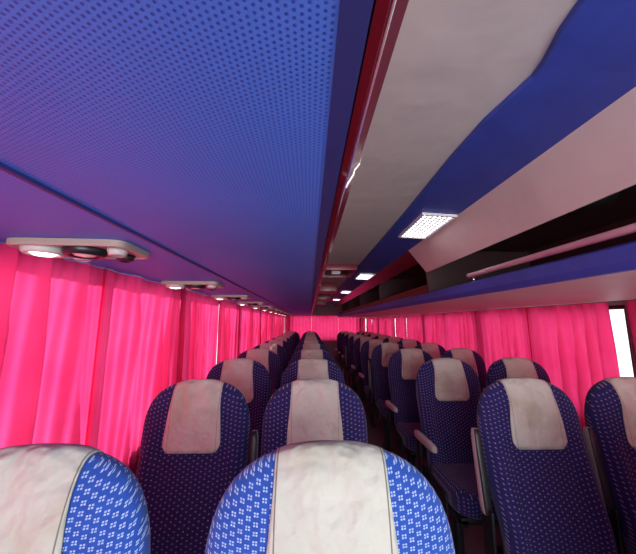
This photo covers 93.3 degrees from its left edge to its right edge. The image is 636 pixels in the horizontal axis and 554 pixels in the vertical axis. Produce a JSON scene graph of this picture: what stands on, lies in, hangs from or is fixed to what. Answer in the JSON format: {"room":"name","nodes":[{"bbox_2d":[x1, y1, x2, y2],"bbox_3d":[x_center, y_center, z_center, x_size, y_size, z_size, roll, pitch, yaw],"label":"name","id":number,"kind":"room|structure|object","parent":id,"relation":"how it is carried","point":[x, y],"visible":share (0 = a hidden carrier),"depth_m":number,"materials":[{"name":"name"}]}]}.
{"room":"vehicle interior","nodes":[
{"label":"vehicle interior","id":0,"kind":"room"},
{"bbox_2d":[284,304,365,365],"bbox_3d":[0.212,1.865,9.771,2.680,2.000,0.060,0,-9,-2],"label":"wall","id":1,"kind":"structure","parent":0,"point":[327,309],"depth_m":9.83,"materials":[{"name":"grey laminate"}]},
{"bbox_2d":[285,316,311,338],"bbox_3d":[-0.641,1.652,9.698,0.868,0.800,0.043,0,-9,-2],"label":"curtain","id":2,"kind":"object","parent":1,"relation":"hanging from","point":[299,324],"visible":0.53,"depth_m":9.72,"materials":[{"name":"pink fabric"}]},
{"bbox_2d":[312,316,337,340],"bbox_3d":[0.229,1.655,9.722,0.868,0.800,0.043,0,-9,-2],"label":"curtain","id":3,"kind":"object","parent":1,"relation":"hanging from","point":[326,327],"visible":0.84,"depth_m":9.73,"materials":[{"name":"pink fabric"}]},
{"bbox_2d":[340,290,351,293],"bbox_3d":[0.534,0.292,5.788,0.190,0.024,0.440,0,-9,-2],"label":"ceiling light","id":4,"kind":"object","parent":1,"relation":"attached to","point":[342,291],"visible":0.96,"depth_m":5.79,"materials":[{"name":"grey plastic"}]},
{"bbox_2d":[338,317,364,332],"bbox_3d":[1.098,1.659,9.746,0.868,0.800,0.043,0,-9,-2],"label":"curtain","id":5,"kind":"object","parent":1,"relation":"hanging from","point":[354,325],"visible":0.52,"depth_m":9.76,"materials":[{"name":"pink fabric"}]},
{"bbox_2d":[354,273,375,279],"bbox_3d":[0.590,-0.004,3.810,0.190,0.024,0.440,0,-9,-2],"label":"ceiling light","id":6,"kind":"object","parent":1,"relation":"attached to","point":[361,276],"visible":1,"depth_m":3.77,"materials":[{"name":"grey plastic"}]},
{"bbox_2d":[356,274,372,279],"bbox_3d":[0.590,-0.005,3.811,0.164,0.009,0.410,3,-9,-1],"label":"diffuser","id":7,"kind":"object","parent":6,"relation":"attached to","point":[360,276],"depth_m":3.79,"materials":[{"name":"white plastic"}]},
{"bbox_2d":[334,251,417,306],"bbox_3d":[0.681,0.380,6.163,0.115,0.121,7.540,0,-9,-2],"label":"trim","id":8,"kind":"structure","parent":1,"relation":"attached to","point":[406,261],"depth_m":3.34,"materials":[{"name":"red plastic"}]},
{"bbox_2d":[398,212,457,238],"bbox_3d":[0.646,-0.300,1.823,0.190,0.024,0.440,0,-9,-2],"label":"ceiling light","id":9,"kind":"object","parent":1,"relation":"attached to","point":[425,225],"visible":1,"depth_m":1.77,"materials":[{"name":"grey plastic"}]},
{"bbox_2d":[402,216,451,237],"bbox_3d":[0.646,-0.302,1.823,0.164,0.009,0.410,3,-9,-1],"label":"diffuser","id":10,"kind":"object","parent":9,"relation":"attached to","point":[422,226],"depth_m":1.79,"materials":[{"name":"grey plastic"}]},
{"bbox_2d":[326,0,635,303],"bbox_3d":[0.536,0.053,4.306,0.330,0.029,11.300,0,-9,-2],"label":"ceiling panel","id":11,"kind":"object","parent":1,"relation":"attached to","point":[589,63],"depth_m":0.84,"materials":[{"name":"blue plastic"}]},
{"bbox_2d":[338,366,501,553],"bbox_3d":[0.371,2.064,4.001,2.880,0.100,11.300,0,-9,-2],"label":"floor","id":12,"kind":"structure","parent":0,"point":[473,535],"depth_m":3.13,"materials":[{"name":"plastic"}]},
{"bbox_2d":[0,443,149,553],"bbox_3d":[-0.525,0.868,0.250,0.518,1.157,0.639,0,-9,-2],"label":"seat","id":13,"kind":"object","parent":12,"relation":"on","point":[56,498],"visible":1,"depth_m":0.54,"materials":[{"name":"blue fabric"}]},
{"bbox_2d":[135,379,257,553],"bbox_3d":[-0.516,0.999,1.055,0.518,1.135,0.647,0,-9,-2],"label":"seat","id":14,"kind":"object","parent":12,"relation":"on","point":[195,441],"visible":0.88,"depth_m":1.28,"materials":[{"name":"blue fabric"}]},
{"bbox_2d":[206,358,275,462],"bbox_3d":[-0.544,1.117,1.849,0.518,1.138,0.635,0,-9,-2],"label":"seat","id":15,"kind":"object","parent":12,"relation":"on","point":[249,376],"visible":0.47,"depth_m":2.11,"materials":[{"name":"blue fabric"}]},
{"bbox_2d":[237,349,283,395],"bbox_3d":[-0.567,1.238,2.656,0.518,1.135,0.647,0,-9,-2],"label":"seat","id":16,"kind":"object","parent":12,"relation":"on","point":[269,359],"visible":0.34,"depth_m":2.93,"materials":[{"name":"blue fabric"}]},
{"bbox_2d":[253,343,288,377],"bbox_3d":[-0.589,1.355,3.447,0.518,1.139,0.628,0,-9,-2],"label":"seat","id":17,"kind":"object","parent":12,"relation":"on","point":[278,349],"visible":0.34,"depth_m":3.73,"materials":[{"name":"blue fabric"}]},
{"bbox_2d":[265,339,292,366],"bbox_3d":[-0.612,1.476,4.251,0.518,1.138,0.635,0,-9,-2],"label":"seat","id":18,"kind":"object","parent":12,"relation":"on","point":[284,344],"visible":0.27,"depth_m":4.54,"materials":[{"name":"blue fabric"}]},
{"bbox_2d":[271,337,293,356],"bbox_3d":[-0.635,1.595,5.052,0.518,1.138,0.633,0,-9,-2],"label":"seat","id":19,"kind":"object","parent":12,"relation":"on","point":[289,341],"visible":0.19,"depth_m":5.34,"materials":[{"name":"blue fabric"}]},
{"bbox_2d":[277,335,295,350],"bbox_3d":[-0.657,1.717,5.858,0.518,1.136,0.645,0,-9,-2],"label":"seat","id":20,"kind":"object","parent":12,"relation":"on","point":[287,336],"visible":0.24,"depth_m":6.16,"materials":[{"name":"blue fabric"}]},
{"bbox_2d":[282,333,298,346],"bbox_3d":[-0.680,1.835,6.652,0.518,1.138,0.632,0,-9,-2],"label":"seat","id":21,"kind":"object","parent":12,"relation":"on","point":[290,334],"visible":0.2,"depth_m":6.95,"materials":[{"name":"blue fabric"}]},
{"bbox_2d":[286,332,299,342],"bbox_3d":[-0.703,1.956,7.458,0.518,1.136,0.642,0,-9,-2],"label":"seat","id":22,"kind":"object","parent":12,"relation":"on","point":[295,334],"visible":0.12,"depth_m":7.76,"materials":[{"name":"blue fabric"}]},
{"bbox_2d":[296,339,324,347],"bbox_3d":[-0.075,1.477,4.263,0.520,1.139,0.627,0,-9,-2],"label":"seat","id":23,"kind":"object","parent":12,"relation":"on","point":[306,340],"visible":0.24,"depth_m":4.56,"materials":[{"name":"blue fabric"}]},
{"bbox_2d":[299,337,321,342],"bbox_3d":[-0.098,1.601,5.076,0.520,1.134,0.653,0,-9,-2],"label":"seat","id":24,"kind":"object","parent":12,"relation":"on","point":[305,338],"visible":0.18,"depth_m":5.39,"materials":[{"name":"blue fabric"}]},
{"bbox_2d":[293,343,328,354],"bbox_3d":[-0.052,1.359,3.468,0.520,1.137,0.640,0,-9,-2],"label":"seat","id":25,"kind":"object","parent":12,"relation":"on","point":[306,345],"visible":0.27,"depth_m":3.77,"materials":[{"name":"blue fabric"}]},
{"bbox_2d":[301,335,320,339],"bbox_3d":[-0.120,1.721,5.877,0.520,1.134,0.654,0,-9,-2],"label":"seat","id":26,"kind":"object","parent":12,"relation":"on","point":[306,335],"visible":0.18,"depth_m":6.20,"materials":[{"name":"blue fabric"}]},
{"bbox_2d":[288,349,334,365],"bbox_3d":[-0.030,1.241,2.671,0.520,1.135,0.648,0,-9,-2],"label":"seat","id":27,"kind":"object","parent":12,"relation":"on","point":[305,353],"visible":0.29,"depth_m":2.97,"materials":[{"name":"blue fabric"}]},
{"bbox_2d":[280,358,344,386],"bbox_3d":[-0.007,1.122,1.873,0.520,1.134,0.653,0,-9,-2],"label":"seat","id":28,"kind":"object","parent":12,"relation":"on","point":[306,368],"visible":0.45,"depth_m":2.16,"materials":[{"name":"blue fabric"}]},
{"bbox_2d":[261,378,367,455],"bbox_3d":[0.016,1.000,1.065,0.520,1.137,0.638,0,-9,-2],"label":"seat","id":29,"kind":"object","parent":12,"relation":"on","point":[311,409],"visible":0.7,"depth_m":1.33,"materials":[{"name":"blue fabric"}]},
{"bbox_2d":[205,440,454,553],"bbox_3d":[0.054,0.871,0.266,0.520,1.157,0.639,0,-9,-2],"label":"seat","id":30,"kind":"object","parent":12,"relation":"on","point":[316,496],"visible":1,"depth_m":0.55,"materials":[{"name":"blue fabric"}]},
{"bbox_2d":[335,331,347,370],"bbox_3d":[0.757,2.083,8.304,0.520,1.135,0.651,0,-9,-2],"label":"seat","id":31,"kind":"object","parent":12,"relation":"on","point":[338,358],"visible":0.32,"depth_m":8.48,"materials":[{"name":"blue fabric"}]},
{"bbox_2d":[338,332,351,380],"bbox_3d":[0.780,1.962,7.498,0.520,1.136,0.641,0,-9,-2],"label":"seat","id":32,"kind":"object","parent":12,"relation":"on","point":[342,336],"visible":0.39,"depth_m":7.67,"materials":[{"name":"blue fabric"}]},
{"bbox_2d":[341,333,358,387],"bbox_3d":[0.803,1.841,6.694,0.520,1.138,0.632,0,-9,-2],"label":"seat","id":33,"kind":"object","parent":12,"relation":"on","point":[345,340],"visible":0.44,"depth_m":6.86,"materials":[{"name":"blue fabric"}]},
{"bbox_2d":[345,335,365,392],"bbox_3d":[0.825,1.720,5.890,0.520,1.139,0.627,0,-9,-2],"label":"seat","id":34,"kind":"object","parent":12,"relation":"on","point":[349,346],"visible":0.38,"depth_m":6.08,"materials":[{"name":"blue fabric"}]},
{"bbox_2d":[349,368,354,376],"bbox_3d":[0.851,1.843,5.793,0.474,0.137,0.470,0,-9,-2],"label":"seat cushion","id":35,"kind":"object","parent":34,"relation":"on","point":[350,369],"depth_m":5.71,"materials":[{"name":"blue fabric"}]},
{"bbox_2d":[351,337,373,409],"bbox_3d":[0.848,1.601,5.091,0.520,1.138,0.631,0,-9,-2],"label":"seat","id":36,"kind":"object","parent":12,"relation":"on","point":[358,342],"visible":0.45,"depth_m":5.26,"materials":[{"name":"blue fabric"}]},
{"bbox_2d":[355,375,363,386],"bbox_3d":[0.873,1.723,4.993,0.474,0.137,0.470,0,-9,-2],"label":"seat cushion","id":37,"kind":"object","parent":36,"relation":"on","point":[356,376],"depth_m":4.88,"materials":[{"name":"blue fabric"}]},
{"bbox_2d":[366,333,380,337],"bbox_3d":[1.321,1.842,6.705,0.511,1.139,0.625,0,-9,-2],"label":"seat","id":38,"kind":"object","parent":12,"relation":"on","point":[372,335],"visible":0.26,"depth_m":7.00,"materials":[{"name":"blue fabric"}]},
{"bbox_2d":[358,339,394,427],"bbox_3d":[0.870,1.482,4.294,0.520,1.137,0.638,0,-9,-2],"label":"seat","id":39,"kind":"object","parent":12,"relation":"on","point":[367,347],"visible":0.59,"depth_m":4.45,"materials":[{"name":"blue fabric"}]},
{"bbox_2d":[364,385,375,399],"bbox_3d":[0.896,1.603,4.192,0.474,0.137,0.470,0,-9,-2],"label":"seat cushion","id":40,"kind":"object","parent":39,"relation":"on","point":[366,387],"depth_m":4.08,"materials":[{"name":"blue fabric"}]},
{"bbox_2d":[374,335,390,339],"bbox_3d":[1.343,1.724,5.911,0.511,1.137,0.640,0,-9,-2],"label":"seat","id":41,"kind":"object","parent":12,"relation":"on","point":[381,337],"visible":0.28,"depth_m":6.21,"materials":[{"name":"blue fabric"}]},
{"bbox_2d":[368,343,403,451],"bbox_3d":[0.893,1.362,3.491,0.520,1.138,0.634,0,-9,-2],"label":"seat","id":42,"kind":"object","parent":12,"relation":"on","point":[381,354],"visible":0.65,"depth_m":3.66,"materials":[{"name":"blue fabric"}]},
{"bbox_2d":[376,399,393,419],"bbox_3d":[0.919,1.484,3.391,0.474,0.137,0.470,0,-9,-2],"label":"seat cushion","id":43,"kind":"object","parent":42,"relation":"on","point":[381,408],"depth_m":3.30,"materials":[{"name":"blue fabric"}]},
{"bbox_2d":[383,337,402,342],"bbox_3d":[1.366,1.604,5.108,0.511,1.137,0.636,0,-9,-2],"label":"seat","id":44,"kind":"object","parent":12,"relation":"on","point":[389,339],"visible":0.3,"depth_m":5.40,"materials":[{"name":"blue fabric"}]},
{"bbox_2d":[385,348,432,466],"bbox_3d":[0.916,1.241,2.685,0.520,1.139,0.623,0,-9,-2],"label":"seat","id":45,"kind":"object","parent":12,"relation":"on","point":[404,364],"visible":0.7,"depth_m":2.84,"materials":[{"name":"blue fabric"}]},
{"bbox_2d":[396,422,425,452],"bbox_3d":[0.941,1.364,2.590,0.474,0.137,0.470,0,-9,-2],"label":"seat cushion","id":46,"kind":"object","parent":45,"relation":"on","point":[405,437],"depth_m":2.52,"materials":[{"name":"blue fabric"}]},
{"bbox_2d":[397,339,420,347],"bbox_3d":[1.389,1.484,4.305,0.511,1.138,0.631,0,-9,-2],"label":"seat","id":47,"kind":"object","parent":12,"relation":"on","point":[406,343],"visible":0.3,"depth_m":4.59,"materials":[{"name":"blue fabric"}]},
{"bbox_2d":[414,343,445,358],"bbox_3d":[1.411,1.367,3.513,0.511,1.135,0.650,0,-9,-2],"label":"seat","id":48,"kind":"object","parent":12,"relation":"on","point":[435,350],"visible":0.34,"depth_m":3.81,"materials":[{"name":"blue fabric"}]},
{"bbox_2d":[414,358,503,553],"bbox_3d":[0.938,1.126,1.900,0.520,1.134,0.655,0,-9,-2],"label":"seat","id":49,"kind":"object","parent":12,"relation":"on","point":[448,390],"visible":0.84,"depth_m":2.04,"materials":[{"name":"blue fabric"}]},
{"bbox_2d":[431,462,497,519],"bbox_3d":[0.964,1.244,1.789,0.474,0.137,0.470,0,-9,-2],"label":"seat cushion","id":50,"kind":"object","parent":49,"relation":"on","point":[454,483],"depth_m":1.70,"materials":[{"name":"blue fabric"}]},
{"bbox_2d":[440,348,486,392],"bbox_3d":[1.434,1.246,2.708,0.511,1.137,0.640,0,-9,-2],"label":"seat","id":51,"kind":"object","parent":12,"relation":"on","point":[469,356],"visible":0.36,"depth_m":2.98,"materials":[{"name":"blue fabric"}]},
{"bbox_2d":[483,357,550,389],"bbox_3d":[1.457,1.124,1.901,0.511,1.139,0.628,0,-9,-2],"label":"seat","id":52,"kind":"object","parent":12,"relation":"on","point":[510,367],"visible":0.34,"depth_m":2.18,"materials":[{"name":"blue fabric"}]},
{"bbox_2d":[471,377,616,553],"bbox_3d":[0.961,1.005,1.093,0.520,1.136,0.643,0,-9,-2],"label":"seat","id":53,"kind":"object","parent":12,"relation":"on","point":[530,453],"visible":1,"depth_m":1.29,"materials":[{"name":"blue fabric"}]},
{"bbox_2d":[583,377,635,553],"bbox_3d":[1.479,1.006,1.104,0.511,1.137,0.636,0,-9,-2],"label":"seat","id":54,"kind":"object","parent":12,"relation":"on","point":[609,433],"visible":0.92,"depth_m":1.33,"materials":[{"name":"blue fabric"}]},
{"bbox_2d":[322,0,577,301],"bbox_3d":[0.371,0.007,4.308,2.880,0.060,11.500,0,-9,-2],"label":"ceiling","id":55,"kind":"structure","parent":0,"point":[452,62],"depth_m":0.79,"materials":[{"name":"beige plastic"}]},
{"bbox_2d":[315,301,325,304],"bbox_3d":[0.055,0.667,8.044,0.300,0.139,0.300,0,-9,-2],"label":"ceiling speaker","id":56,"kind":"object","parent":55,"relation":"attached to","point":[317,302],"visible":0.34,"depth_m":7.89},
{"bbox_2d":[316,293,329,300],"bbox_3d":[0.100,0.430,6.463,0.300,0.139,0.300,0,-9,-2],"label":"ceiling speaker","id":57,"kind":"object","parent":55,"relation":"attached to","point":[321,296],"visible":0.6,"depth_m":6.32},
{"bbox_2d":[319,283,336,292],"bbox_3d":[0.147,0.179,4.782,0.300,0.139,0.300,0,-9,-2],"label":"ceiling speaker","id":58,"kind":"object","parent":55,"relation":"attached to","point":[325,287],"visible":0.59,"depth_m":4.63},
{"bbox_2d":[323,264,356,277],"bbox_3d":[0.205,-0.060,3.454,0.400,0.059,0.600,0,-9,-2],"label":"ceiling hatch","id":59,"kind":"object","parent":55,"relation":"attached to","point":[332,270],"visible":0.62,"depth_m":3.19,"materials":[{"name":"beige plastic"}]},
{"bbox_2d":[408,87,635,271],"bbox_3d":[0.864,-0.415,0.567,0.165,0.204,3.750,0,-9,-2],"label":"trim","id":60,"kind":"structure","parent":55,"relation":"attached to","point":[595,162],"depth_m":1.07,"materials":[{"name":"beige plastic"}]},
{"bbox_2d":[365,300,635,553],"bbox_3d":[1.741,1.031,4.194,0.060,2.000,11.300,0,-9,-2],"label":"wall","id":61,"kind":"structure","parent":0,"point":[622,302],"depth_m":1.75,"materials":[{"name":"grey laminate"}]},
{"bbox_2d":[366,318,371,331],"bbox_3d":[1.538,1.656,8.960,0.068,0.859,0.800,0,-9,-2],"label":"curtain","id":62,"kind":"object","parent":61,"relation":"hanging from","point":[368,320],"visible":0.48,"depth_m":9.00,"materials":[{"name":"pink fabric"}]},
{"bbox_2d":[372,317,377,332],"bbox_3d":[1.560,1.546,8.213,0.069,0.863,0.790,0,-9,-2],"label":"curtain","id":63,"kind":"object","parent":61,"relation":"hanging from","point":[374,320],"visible":0.48,"depth_m":8.20,"materials":[{"name":"pink fabric"}]},
{"bbox_2d":[378,317,385,334],"bbox_3d":[1.583,1.425,7.418,0.072,0.859,0.800,0,-9,-3],"label":"curtain","id":64,"kind":"object","parent":61,"relation":"hanging from","point":[381,320],"visible":0.55,"depth_m":7.40,"materials":[{"name":"pink fabric"}]},
{"bbox_2d":[385,316,394,336],"bbox_3d":[1.604,1.319,6.671,0.066,0.868,0.790,0,-9,-2],"label":"curtain","id":65,"kind":"object","parent":61,"relation":"hanging from","point":[390,321],"visible":0.62,"depth_m":6.66,"materials":[{"name":"pink fabric"}]},
{"bbox_2d":[395,316,406,338],"bbox_3d":[1.627,1.190,5.861,0.072,0.854,0.771,0,-9,-2],"label":"curtain","id":66,"kind":"object","parent":61,"relation":"hanging from","point":[401,327],"visible":0.45,"depth_m":5.81,"materials":[{"name":"pink fabric"}]},
{"bbox_2d":[407,315,422,342],"bbox_3d":[1.649,1.086,5.129,0.063,0.864,0.790,0,-9,-2],"label":"curtain","id":67,"kind":"object","parent":61,"relation":"hanging from","point":[414,322],"visible":0.5,"depth_m":5.11,"materials":[{"name":"pink fabric"}]},
{"bbox_2d":[422,313,445,349],"bbox_3d":[1.671,0.964,4.328,0.065,0.859,0.790,0,-9,-2],"label":"curtain","id":68,"kind":"object","parent":61,"relation":"hanging from","point":[433,330],"visible":0.46,"depth_m":4.32,"materials":[{"name":"pink fabric"}]},
{"bbox_2d":[444,311,478,353],"bbox_3d":[1.694,0.854,3.587,0.060,0.862,0.790,0,-9,-2],"label":"curtain","id":69,"kind":"object","parent":61,"relation":"hanging from","point":[460,327],"visible":0.48,"depth_m":3.56,"materials":[{"name":"pink fabric"}]},
{"bbox_2d":[338,185,635,317],"bbox_3d":[1.256,0.270,4.244,0.906,0.473,11.200,0,-9,-2],"label":"luggage rack","id":70,"kind":"object","parent":61,"relation":"attached to","point":[589,257],"visible":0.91,"depth_m":1.81,"materials":[{"name":"beige plastic"}]},
{"bbox_2d":[343,270,635,317],"bbox_3d":[1.273,0.480,4.213,0.872,0.048,11.200,0,-9,-2],"label":"shelf","id":71,"kind":"object","parent":70,"relation":"attached to","point":[618,286],"depth_m":1.74,"materials":[{"name":"beige plastic"}]},
{"bbox_2d":[571,192,618,212],"bbox_3d":[1.292,-0.345,1.433,0.210,0.050,0.210,0,-9,-2],"label":"speaker","id":72,"kind":"object","parent":70,"relation":"attached to","point":[609,200],"visible":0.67,"depth_m":1.38},
{"bbox_2d":[475,308,532,370],"bbox_3d":[1.713,0.731,2.792,0.068,0.853,0.800,0,-9,-2],"label":"curtain","id":73,"kind":"object","parent":61,"relation":"hanging from","point":[501,333],"visible":0.48,"depth_m":2.79,"materials":[{"name":"pink fabric"}]},
{"bbox_2d":[527,303,619,432],"bbox_3d":[1.732,0.635,2.093,0.068,0.869,0.690,0,-9,-2],"label":"curtain","id":74,"kind":"object","parent":61,"relation":"hanging from","point":[575,346],"visible":0.65,"depth_m":2.03,"materials":[{"name":"pink fabric"}]},
{"bbox_2d":[608,305,634,376],"bbox_3d":[1.791,0.625,2.425,0.024,0.720,1.480,0,-9,-2],"label":"window","id":75,"kind":"structure","parent":61,"relation":"in","point":[611,307],"depth_m":1.75,"materials":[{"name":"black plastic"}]},
{"bbox_2d":[626,301,635,352],"bbox_3d":[1.756,0.505,1.249,0.068,0.862,0.800,0,-9,-2],"label":"curtain","id":76,"kind":"object","parent":61,"relation":"hanging from","point":[631,305],"visible":1,"depth_m":1.67,"materials":[{"name":"pink fabric"}]},
{"bbox_3d":[-0.998,1.020,4.118,0.060,2.000,11.300,0,-9,-2],"label":"wall","id":77,"kind":"structure","parent":0,"visible":0},
{"bbox_2d":[0,0,408,314],"bbox_3d":[-0.502,0.219,4.201,0.926,0.388,11.200,0,-9,-2],"label":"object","id":78,"kind":"object","parent":77,"relation":"attached to","point":[222,141],"visible":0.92,"depth_m":0.34,"materials":[{"name":"blue plastic"}]},
{"bbox_2d":[0,243,103,447],"bbox_3d":[-0.835,0.387,0.751,0.068,0.962,0.785,0,-9,-2],"label":"curtain","id":79,"kind":"object","parent":78,"relation":"hanging from","point":[50,307],"visible":0.64,"depth_m":0.94,"materials":[{"name":"pink fabric"}]},
{"bbox_2d":[6,237,149,262],"bbox_3d":[-0.661,-0.068,0.851,0.296,0.036,0.180,1,-9,-4],"label":"reading lamp","id":80,"kind":"object","parent":78,"relation":"attached to","point":[80,250],"visible":1,"depth_m":0.79,"materials":[{"name":"beige plastic"}]},
{"bbox_2d":[85,268,185,475],"bbox_3d":[-0.856,0.493,1.493,0.068,0.952,0.795,0,-9,-2],"label":"curtain","id":81,"kind":"object","parent":78,"relation":"hanging from","point":[139,349],"visible":0.72,"depth_m":1.36,"materials":[{"name":"pink fabric"}]},
{"bbox_2d":[161,281,223,289],"bbox_3d":[-0.684,0.052,1.652,0.296,0.036,0.180,1,-9,-4],"label":"reading lamp","id":82,"kind":"object","parent":78,"relation":"attached to","point":[189,285],"visible":1,"depth_m":1.58,"materials":[{"name":"beige plastic"}]},
{"bbox_2d":[182,290,218,380],"bbox_3d":[-0.880,0.611,2.284,0.063,0.951,0.785,0,-9,-2],"label":"curtain","id":83,"kind":"object","parent":78,"relation":"hanging from","point":[201,310],"visible":0.62,"depth_m":2.23,"materials":[{"name":"pink fabric"}]},
{"bbox_2d":[217,300,239,363],"bbox_3d":[-0.899,0.718,3.021,0.068,0.945,0.785,0,-9,-2],"label":"curtain","id":84,"kind":"object","parent":78,"relation":"hanging from","point":[228,343],"visible":0.55,"depth_m":3.01,"materials":[{"name":"pink fabric"}]},
{"bbox_2d":[211,295,250,299],"bbox_3d":[-0.707,0.171,2.453,0.296,0.036,0.180,1,-9,-4],"label":"reading lamp","id":85,"kind":"object","parent":78,"relation":"attached to","point":[218,297],"visible":0.99,"depth_m":2.38,"materials":[{"name":"beige plastic"}]},
{"bbox_2d":[239,305,252,354],"bbox_3d":[-0.921,0.845,3.815,0.068,0.962,0.785,0,-9,-2],"label":"curtain","id":86,"kind":"object","parent":78,"relation":"hanging from","point":[246,312],"visible":0.59,"depth_m":3.80,"materials":[{"name":"pink fabric"}]},
{"bbox_2d":[236,302,264,305],"bbox_3d":[-0.729,0.291,3.254,0.296,0.036,0.180,1,-9,-4],"label":"reading lamp","id":87,"kind":"object","parent":78,"relation":"attached to","point":[238,303],"visible":1,"depth_m":3.18,"materials":[{"name":"beige plastic"}]},
{"bbox_2d":[252,308,261,348],"bbox_3d":[-0.949,0.952,4.557,0.067,0.954,0.794,0,-9,0],"label":"curtain","id":88,"kind":"object","parent":78,"relation":"hanging from","point":[256,338],"visible":0.44,"depth_m":4.62,"materials":[{"name":"pink fabric"}]},
{"bbox_2d":[251,306,273,308],"bbox_3d":[-0.752,0.411,4.054,0.296,0.036,0.180,1,-9,-4],"label":"reading lamp","id":89,"kind":"object","parent":78,"relation":"attached to","point":[254,307],"visible":0.98,"depth_m":3.98,"materials":[{"name":"beige plastic"}]},
{"bbox_2d":[261,310,266,343],"bbox_3d":[-0.965,1.072,5.348,0.068,0.958,0.785,0,-9,-2],"label":"curtain","id":90,"kind":"object","parent":78,"relation":"hanging from","point":[263,313],"visible":0.5,"depth_m":5.34,"materials":[{"name":"pink fabric"}]},
{"bbox_2d":[267,311,271,340],"bbox_3d":[-0.987,1.180,6.090,0.065,0.952,0.795,0,-9,-2],"label":"curtain","id":91,"kind":"object","parent":78,"relation":"hanging from","point":[269,314],"visible":0.45,"depth_m":5.94,"materials":[{"name":"pink fabric"}]},
{"bbox_2d":[261,308,278,310],"bbox_3d":[-0.775,0.530,4.855,0.296,0.036,0.180,1,-9,-4],"label":"reading lamp","id":92,"kind":"object","parent":78,"relation":"attached to","point":[267,309],"visible":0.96,"depth_m":4.78,"materials":[{"name":"beige plastic"}]},
{"bbox_2d":[272,312,276,338],"bbox_3d":[-1.008,1.296,6.881,0.070,0.946,0.785,0,-9,-2],"label":"curtain","id":93,"kind":"object","parent":78,"relation":"hanging from","point":[274,316],"visible":0.58,"depth_m":6.82,"materials":[{"name":"pink fabric"}]},
{"bbox_2d":[276,314,279,336],"bbox_3d":[-1.032,1.413,7.622,0.062,0.960,0.795,0,-9,-2],"label":"curtain","id":94,"kind":"object","parent":78,"relation":"hanging from","point":[278,315],"visible":0.3,"depth_m":7.78,"materials":[{"name":"pink fabric"}]},
{"bbox_2d":[279,315,281,335],"bbox_3d":[-1.053,1.526,8.408,0.064,0.950,0.775,0,-9,-2],"label":"curtain","id":95,"kind":"object","parent":78,"relation":"hanging from","point":[280,315],"visible":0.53,"depth_m":8.22,"materials":[{"name":"pink fabric"}]},
{"bbox_2d":[281,315,283,334],"bbox_3d":[-1.072,1.636,9.140,0.067,0.951,0.785,0,-9,-2],"label":"curtain","id":96,"kind":"object","parent":78,"relation":"hanging from","point":[282,324],"visible":0.54,"depth_m":8.87,"materials":[{"name":"pink fabric"}]},
{"bbox_2d":[345,157,361,187],"bbox_3d":[0.054,-0.161,0.461,0.027,0.049,0.007,-2,-9,12],"label":"cable tie","id":97,"kind":"object","parent":78,"relation":"hanging from","point":[358,165],"visible":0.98,"depth_m":0.46,"materials":[{"name":"white plastic"}]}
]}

